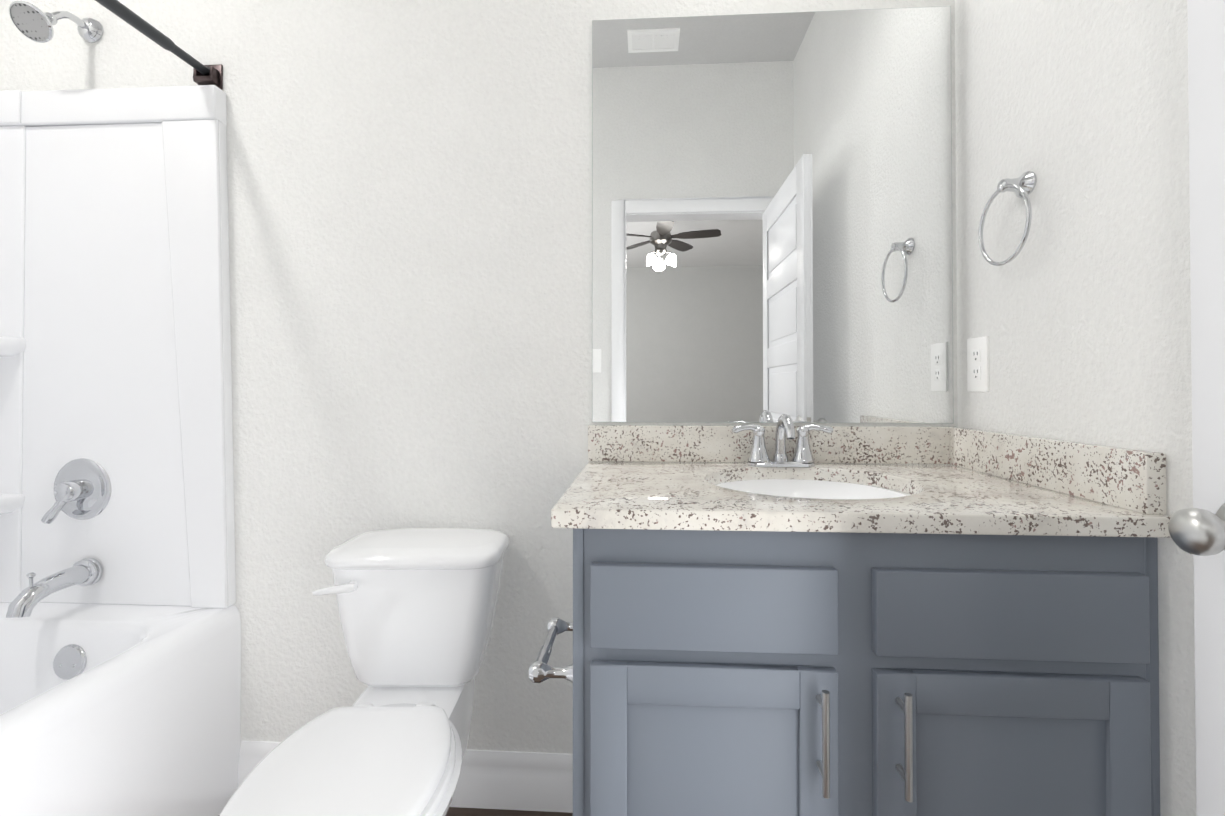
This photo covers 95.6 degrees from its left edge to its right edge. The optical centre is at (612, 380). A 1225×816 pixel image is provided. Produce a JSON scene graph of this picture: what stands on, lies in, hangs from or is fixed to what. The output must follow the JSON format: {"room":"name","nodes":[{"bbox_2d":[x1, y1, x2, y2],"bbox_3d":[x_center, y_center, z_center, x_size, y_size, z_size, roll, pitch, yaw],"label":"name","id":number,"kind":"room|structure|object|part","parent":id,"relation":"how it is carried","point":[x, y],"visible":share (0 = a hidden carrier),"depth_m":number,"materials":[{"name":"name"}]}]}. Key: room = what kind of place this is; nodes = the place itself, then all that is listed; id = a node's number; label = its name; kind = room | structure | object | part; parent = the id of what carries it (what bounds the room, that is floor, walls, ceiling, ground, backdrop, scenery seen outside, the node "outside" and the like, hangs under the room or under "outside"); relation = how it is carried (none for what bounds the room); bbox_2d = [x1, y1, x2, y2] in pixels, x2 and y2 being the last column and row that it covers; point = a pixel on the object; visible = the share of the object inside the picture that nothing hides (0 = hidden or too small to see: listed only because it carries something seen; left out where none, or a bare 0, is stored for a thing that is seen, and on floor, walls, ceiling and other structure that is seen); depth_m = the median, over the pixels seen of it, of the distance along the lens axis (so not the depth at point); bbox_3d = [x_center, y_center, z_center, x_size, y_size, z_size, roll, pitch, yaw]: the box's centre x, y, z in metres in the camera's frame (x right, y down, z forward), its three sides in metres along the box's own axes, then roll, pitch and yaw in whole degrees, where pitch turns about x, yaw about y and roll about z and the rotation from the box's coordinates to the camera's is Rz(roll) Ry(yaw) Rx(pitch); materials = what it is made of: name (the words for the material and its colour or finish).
{"room":"bathroom","nodes":[
{"label":"bathroom","id":0,"kind":"room"},
{"bbox_2d":[0,0,956,753],"bbox_3d":[-0.443,-0.290,1.475,2.766,2.720,0.100,0,-1,3],"label":"wall","id":1,"kind":"structure","parent":0,"point":[410,238],"depth_m":1.43,"materials":[{"name":"paint"}]},
{"bbox_2d":[9,0,103,42],"bbox_3d":[-1.397,-0.900,1.398,0.086,0.140,0.180,0,-1,3],"label":"shower head","id":2,"kind":"object","parent":1,"relation":"attached to","point":[32,22],"visible":1,"depth_m":1.35},
{"bbox_2d":[95,0,222,89],"bbox_3d":[-1.106,-0.809,0.724,0.066,0.066,1.488,0,-1,3],"label":"curtain rod","id":3,"kind":"object","parent":1,"relation":"attached to","point":[207,74],"visible":0.9,"depth_m":1.32,"materials":[{"name":"brown metal"}]},
{"bbox_2d":[238,740,572,812],"bbox_3d":[-0.497,1.002,1.407,0.932,0.135,0.015,0,-1,3],"label":"baseboard","id":4,"kind":"structure","parent":1,"relation":"attached to","point":[515,780],"depth_m":1.39,"materials":[{"name":"white"}]},
{"bbox_2d":[592,6,953,423],"bbox_3d":[0.386,-0.404,1.372,0.875,1.014,0.006,0,-1,3],"label":"mirror panel","id":5,"kind":"object","parent":1,"relation":"attached to","point":[771,217],"visible":1,"depth_m":1.37,"materials":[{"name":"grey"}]},
{"bbox_2d":[446,807,572,815],"bbox_3d":[-0.492,1.112,0.657,2.766,0.100,1.709,0,-1,3],"label":"floor","id":6,"kind":"structure","parent":0,"point":[456,811],"depth_m":1.38,"materials":[{"name":"brown wood"}]},
{"bbox_2d":[0,85,240,815],"bbox_3d":[-1.390,0.148,0.732,0.762,1.830,1.485,0,-1,3],"label":"bathtub","id":7,"kind":"object","parent":6,"relation":"on","point":[120,657],"visible":1,"depth_m":1.43,"materials":[{"name":"white plastic"}]},
{"bbox_3d":[-1.362,0.585,1.276,0.219,0.776,0.341,0,-1,3],"label":"chrome trim","id":8,"kind":"part","parent":7,"relation":"part of","materials":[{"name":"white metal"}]},
{"bbox_2d":[219,528,508,815],"bbox_3d":[-0.453,0.716,1.019,0.394,0.700,0.756,0,-1,3],"label":"toilet","id":9,"kind":"object","parent":6,"relation":"on","point":[417,607],"visible":1,"depth_m":1.19,"materials":[{"name":"white ceramic"}]},
{"bbox_3d":[-0.439,0.653,0.887,0.331,0.045,0.481,0,-1,3],"label":"seat","id":10,"kind":"part","parent":9,"relation":"part of","materials":[{"name":"white plastic"}]},
{"bbox_2d":[529,414,1170,815],"bbox_3d":[0.342,0.570,1.074,0.946,0.993,0.586,0,-1,3],"label":"bathroom vanity","id":11,"kind":"object","parent":6,"relation":"on","point":[785,616],"visible":1,"depth_m":0.83,"materials":[{"name":"grey"}]},
{"bbox_2d":[551,461,1170,537],"bbox_3d":[0.369,0.211,1.090,0.893,0.030,0.555,0,-1,3],"label":"countertop","id":12,"kind":"structure","parent":11,"relation":"on","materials":[{"name":"stone"}]},
{"bbox_2d":[716,479,909,498],"bbox_3d":[0.388,0.301,1.098,0.413,0.148,0.451,0,-1,3],"label":"sink","id":13,"kind":"object","parent":12,"relation":"in","point":[799,488],"depth_m":1.27,"materials":[{"name":"white ceramic"}]},
{"bbox_2d":[955,0,1195,815],"bbox_3d":[0.840,-0.299,0.601,0.100,2.720,1.489,0,-1,3],"label":"wall","id":14,"kind":"structure","parent":0,"point":[1077,310],"depth_m":0.94,"materials":[{"name":"paint"}]},
{"bbox_2d":[967,336,988,391],"bbox_3d":[0.825,-0.037,1.256,0.008,0.122,0.075,0,-1,3],"label":"electrical outlet plate","id":15,"kind":"object","parent":14,"relation":"attached to","point":[978,364],"visible":1,"depth_m":1.25,"materials":[{"name":"white plastic"}]},
{"bbox_2d":[978,171,1036,265],"bbox_3d":[0.793,-0.321,1.100,0.052,0.183,0.157,0,-1,3],"label":"towel ring","id":16,"kind":"object","parent":14,"relation":"attached to","point":[1022,185],"visible":1,"depth_m":1.08,"materials":[{"name":"silver metal"}]},
{"bbox_2d":[1168,0,1224,815],"bbox_3d":[0.626,0.084,0.238,0.170,1.928,0.735,0,-1,3],"label":"door","id":17,"kind":"structure","parent":14,"relation":"in","point":[1197,530],"depth_m":0.58,"materials":[{"name":"white wood"}]},
{"bbox_3d":[0.645,0.149,0.557,0.170,0.066,0.094,0,-1,3],"label":"knob","id":18,"kind":"part","parent":17,"relation":"part of","materials":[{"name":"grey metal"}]}
]}

